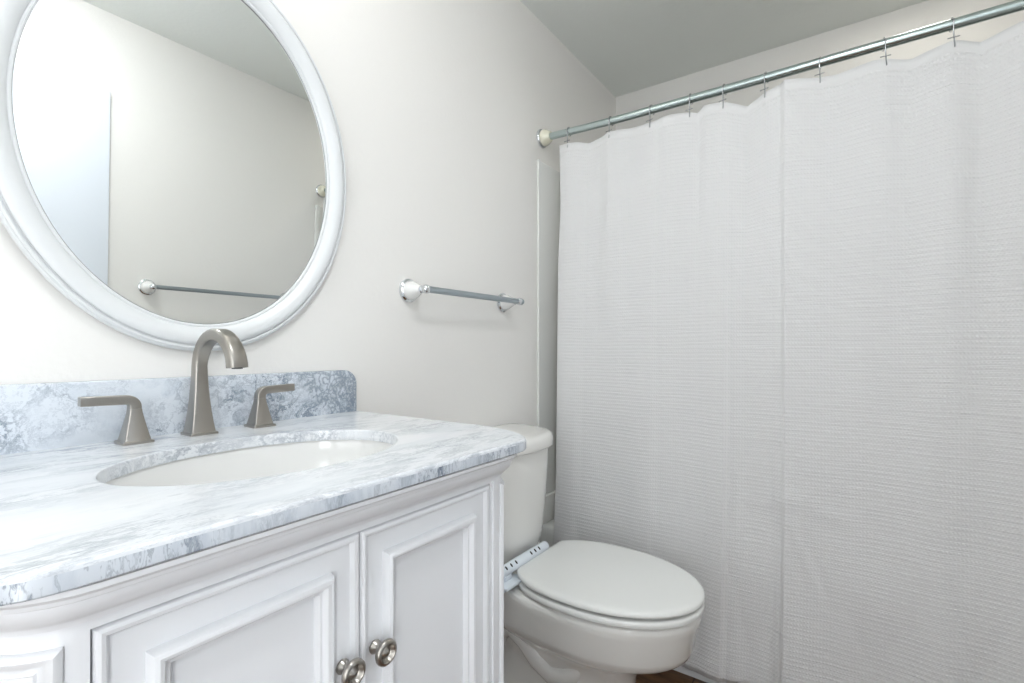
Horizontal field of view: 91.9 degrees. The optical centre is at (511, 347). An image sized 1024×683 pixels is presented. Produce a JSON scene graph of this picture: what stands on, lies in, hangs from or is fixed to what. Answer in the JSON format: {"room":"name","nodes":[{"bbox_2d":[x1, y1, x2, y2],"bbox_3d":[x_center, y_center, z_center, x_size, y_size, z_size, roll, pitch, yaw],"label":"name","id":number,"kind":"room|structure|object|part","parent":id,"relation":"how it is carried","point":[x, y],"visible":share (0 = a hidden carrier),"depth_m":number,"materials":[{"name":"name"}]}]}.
{"room":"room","nodes":[
{"label":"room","id":0,"kind":"room"},
{"bbox_2d":[0,0,615,543],"bbox_3d":[-0.573,-0.115,1.077,0.100,2.350,3.896,0,0,35],"label":"wall","id":1,"kind":"structure","parent":0,"point":[440,107],"depth_m":1.43,"materials":[{"name":"white paint"}]},
{"bbox_2d":[0,0,345,350],"bbox_3d":[-0.580,-0.376,0.941,0.021,0.767,0.629,1,1,35],"label":"oval mirror","id":2,"kind":"object","parent":1,"relation":"attached to","point":[175,170],"visible":0.99,"depth_m":0.90,"materials":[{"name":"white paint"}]},
{"bbox_2d":[0,370,355,454],"bbox_3d":[-0.613,0.105,0.916,0.020,0.101,0.770,0,0,35],"label":"backsplash","id":3,"kind":"structure","parent":1,"relation":"attached to","point":[33,416],"depth_m":0.87,"materials":[{"name":"grey stone"}]},
{"bbox_2d":[399,279,523,311],"bbox_3d":[-0.129,-0.159,1.546,0.082,0.067,0.512,0,0,35],"label":"towel bar","id":4,"kind":"object","parent":1,"relation":"attached to","point":[409,290],"visible":1,"depth_m":1.41,"materials":[{"name":"silver metal"}]},
{"bbox_3d":[-0.287,-0.159,1.386,0.010,0.067,0.067,0,0,35],"label":"post","id":5,"kind":"part","parent":4,"relation":"part of","materials":[{"name":"silver metal"}]},
{"bbox_3d":[-0.030,-0.159,1.749,0.010,0.067,0.067,0,0,35],"label":"post","id":6,"kind":"part","parent":4,"relation":"part of","materials":[{"name":"silver metal"}]},
{"bbox_2d":[536,0,1023,147],"bbox_3d":[0.737,-0.824,1.525,1.520,0.079,0.073,0,0,35],"label":"shower rod","id":7,"kind":"object","parent":1,"relation":"attached to","point":[545,137],"visible":1,"depth_m":1.43,"materials":[{"name":"silver metal"}]},
{"bbox_2d":[540,129,552,145],"bbox_3d":[0.138,-0.827,1.948,0.034,0.063,0.063,0,0,35],"label":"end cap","id":8,"kind":"object","parent":7,"relation":"on","point":[546,136],"depth_m":1.93,"materials":[{"name":"beige plastic"}]},
{"bbox_2d":[646,105,653,127],"bbox_3d":[0.481,-0.793,1.705,0.037,0.084,0.024,0,0,-43],"label":"curtain hook","id":9,"kind":"object","parent":7,"relation":"hanging from","point":[650,105],"visible":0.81,"depth_m":1.70,"materials":[{"name":"silver metal"}]},
{"bbox_2d":[685,93,692,116],"bbox_3d":[0.588,-0.793,1.630,0.024,0.084,0.037,0,0,38],"label":"curtain hook","id":10,"kind":"object","parent":7,"relation":"hanging from","point":[690,93],"visible":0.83,"depth_m":1.62,"materials":[{"name":"silver metal"}]},
{"bbox_2d":[719,84,725,107],"bbox_3d":[0.673,-0.793,1.569,0.037,0.084,0.024,0,0,-45],"label":"curtain hook","id":11,"kind":"object","parent":7,"relation":"hanging from","point":[723,84],"visible":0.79,"depth_m":1.56,"materials":[{"name":"silver metal"}]},
{"bbox_2d":[760,72,768,97],"bbox_3d":[0.770,-0.793,1.501,0.037,0.084,0.024,0,0,-42],"label":"curtain hook","id":12,"kind":"object","parent":7,"relation":"hanging from","point":[764,72],"visible":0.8,"depth_m":1.49,"materials":[{"name":"silver metal"}]},
{"bbox_2d":[554,21,1023,682],"bbox_3d":[0.736,0.121,1.481,1.419,1.814,0.074,0,0,35],"label":"shower curtain","id":13,"kind":"object","parent":7,"relation":"hanging from","point":[790,321],"visible":0.95,"depth_m":1.40,"materials":[{"name":"white fabric"}]},
{"bbox_2d":[814,56,823,82],"bbox_3d":[0.883,-0.793,1.421,0.024,0.084,0.037,0,0,38],"label":"curtain hook","id":14,"kind":"object","parent":7,"relation":"hanging from","point":[820,73],"visible":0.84,"depth_m":1.41,"materials":[{"name":"silver metal"}]},
{"bbox_2d":[880,37,890,64],"bbox_3d":[1.002,-0.793,1.336,0.024,0.084,0.037,0,0,23],"label":"curtain hook","id":15,"kind":"object","parent":7,"relation":"hanging from","point":[886,55],"visible":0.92,"depth_m":1.32,"materials":[{"name":"silver metal"}]},
{"bbox_2d":[947,17,959,46],"bbox_3d":[1.114,-0.794,1.256,0.024,0.084,0.037,0,0,27],"label":"curtain hook","id":16,"kind":"object","parent":7,"relation":"hanging from","point":[954,36],"visible":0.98,"depth_m":1.24,"materials":[{"name":"silver metal"}]},
{"bbox_2d":[636,670,706,682],"bbox_3d":[0.088,1.110,0.609,1.720,0.100,3.896,0,0,35],"label":"floor","id":17,"kind":"structure","parent":0,"point":[672,676],"depth_m":1.59,"materials":[{"name":"brown wood"}]},
{"bbox_2d":[0,453,517,682],"bbox_3d":[-0.389,0.617,0.755,0.570,0.885,0.728,0,0,35],"label":"vanity cabinet","id":18,"kind":"object","parent":17,"relation":"on","point":[404,585],"visible":0.85,"depth_m":0.55,"materials":[{"name":"white wood"}]},
{"bbox_3d":[-0.483,0.575,0.421,0.289,0.690,0.043,0,0,25],"label":"panel","id":19,"kind":"part","parent":18,"relation":"part of","materials":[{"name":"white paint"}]},
{"bbox_3d":[-0.263,0.579,0.502,0.025,0.708,0.256,0,0,35],"label":"door","id":20,"kind":"part","parent":18,"relation":"part of","materials":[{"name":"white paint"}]},
{"bbox_2d":[0,411,525,605],"bbox_3d":[-0.387,0.165,0.754,0.574,0.018,0.776,0,0,35],"label":"countertop","id":21,"kind":"structure","parent":18,"relation":"on","point":[63,528],"depth_m":0.54,"materials":[{"name":"white stone"}]},
{"bbox_2d":[78,329,294,445],"bbox_3d":[-0.520,0.061,0.870,0.150,0.189,0.349,0,0,35],"label":"faucet","id":22,"kind":"object","parent":21,"relation":"on","point":[199,421],"visible":1,"depth_m":0.88,"materials":[{"name":"silver metal"}]},
{"bbox_3d":[-0.638,0.088,0.788,0.017,0.025,0.079,0,0,35],"label":"lever","id":23,"kind":"part","parent":22,"relation":"part of","materials":[{"name":"silver metal"}]},
{"bbox_3d":[-0.522,0.061,0.867,0.150,0.189,0.048,0,0,35],"label":"spout","id":24,"kind":"part","parent":22,"relation":"part of","materials":[{"name":"silver metal"}]},
{"bbox_3d":[-0.483,0.088,1.009,0.017,0.025,0.079,0,0,34],"label":"lever","id":25,"kind":"part","parent":22,"relation":"part of","materials":[{"name":"silver metal"}]},
{"bbox_2d":[105,440,391,485],"bbox_3d":[-0.362,0.253,0.749,0.340,0.155,0.458,0,0,35],"label":"sink basin","id":26,"kind":"object","parent":21,"relation":"in","point":[276,459],"visible":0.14,"depth_m":0.87,"materials":[{"name":"white ceramic"}]},
{"bbox_3d":[-0.189,0.375,0.576,0.026,0.032,0.032,0,0,35],"label":"knob","id":27,"kind":"part","parent":18,"relation":"part of","materials":[{"name":"silver metal"}]},
{"bbox_3d":[-0.162,0.375,0.615,0.026,0.032,0.032,0,0,35],"label":"knob","id":28,"kind":"part","parent":18,"relation":"part of","materials":[{"name":"silver metal"}]},
{"bbox_3d":[-0.115,0.579,0.711,0.025,0.708,0.254,0,0,35],"label":"door","id":29,"kind":"part","parent":18,"relation":"part of","materials":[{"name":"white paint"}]},
{"bbox_3d":[-0.104,0.575,0.955,0.043,0.690,0.289,0,0,-44],"label":"panel","id":30,"kind":"part","parent":18,"relation":"part of","materials":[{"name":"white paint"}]},
{"bbox_2d":[494,423,704,682],"bbox_3d":[0.187,0.665,1.440,0.704,0.789,0.413,0,0,35],"label":"toilet","id":31,"kind":"object","parent":17,"relation":"on","point":[576,611],"visible":0.87,"depth_m":1.33,"materials":[{"name":"white ceramic"}]},
{"bbox_3d":[-0.018,0.641,1.387,0.024,0.015,0.032,0,0,35],"label":"hinge post","id":32,"kind":"part","parent":31,"relation":"part of","materials":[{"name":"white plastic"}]},
{"bbox_3d":[-0.010,0.662,1.382,0.057,0.027,0.090,0,0,35],"label":"hinge plate","id":33,"kind":"part","parent":31,"relation":"part of","materials":[{"name":"white plastic"}]},
{"bbox_3d":[-0.005,0.295,1.587,0.221,0.049,0.382,0,0,35],"label":"tank lid","id":34,"kind":"part","parent":31,"relation":"part of","materials":[{"name":"white ceramic"}]},
{"bbox_3d":[-0.009,0.492,1.589,0.198,0.345,0.358,0,0,35],"label":"tank","id":35,"kind":"part","parent":31,"relation":"part of","materials":[{"name":"white ceramic"}]},
{"bbox_3d":[0.202,0.868,1.440,0.665,0.385,0.384,0,0,35],"label":"bowl","id":36,"kind":"part","parent":31,"relation":"part of","materials":[{"name":"white ceramic"}]},
{"bbox_3d":[0.282,0.638,1.383,0.482,0.018,0.396,0,0,35],"label":"lid","id":37,"kind":"part","parent":31,"relation":"part of","materials":[{"name":"white plastic"}]},
{"bbox_3d":[0.281,0.662,1.384,0.484,0.018,0.396,0,0,35],"label":"seat","id":38,"kind":"part","parent":31,"relation":"part of","materials":[{"name":"white plastic"}]},
{"bbox_2d":[540,519,726,682],"bbox_3d":[0.936,0.877,1.807,1.516,0.365,0.757,0,0,35],"label":"bathtub","id":39,"kind":"object","parent":17,"relation":"on","point":[547,534],"visible":0.02,"depth_m":1.92,"materials":[{"name":"white ceramic"}]},
{"bbox_2d":[537,159,559,523],"bbox_3d":[0.935,-0.020,1.804,1.519,1.426,0.766,0,0,35],"label":"tub surround","id":40,"kind":"object","parent":39,"relation":"on","point":[548,179],"visible":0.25,"depth_m":1.99,"materials":[{"name":"white"}]},
{"bbox_2d":[520,0,926,96],"bbox_3d":[0.088,-1.340,0.609,1.720,0.100,3.896,0,0,35],"label":"ceiling","id":41,"kind":"structure","parent":0,"point":[629,46],"depth_m":2.00,"materials":[{"name":"white paint"}]},
{"bbox_2d":[616,0,1023,129],"bbox_3d":[1.185,-0.115,2.158,1.520,2.350,0.100,0,0,35],"label":"wall","id":42,"kind":"structure","parent":0,"point":[929,12],"depth_m":2.03,"materials":[{"name":"white paint"}]}
]}

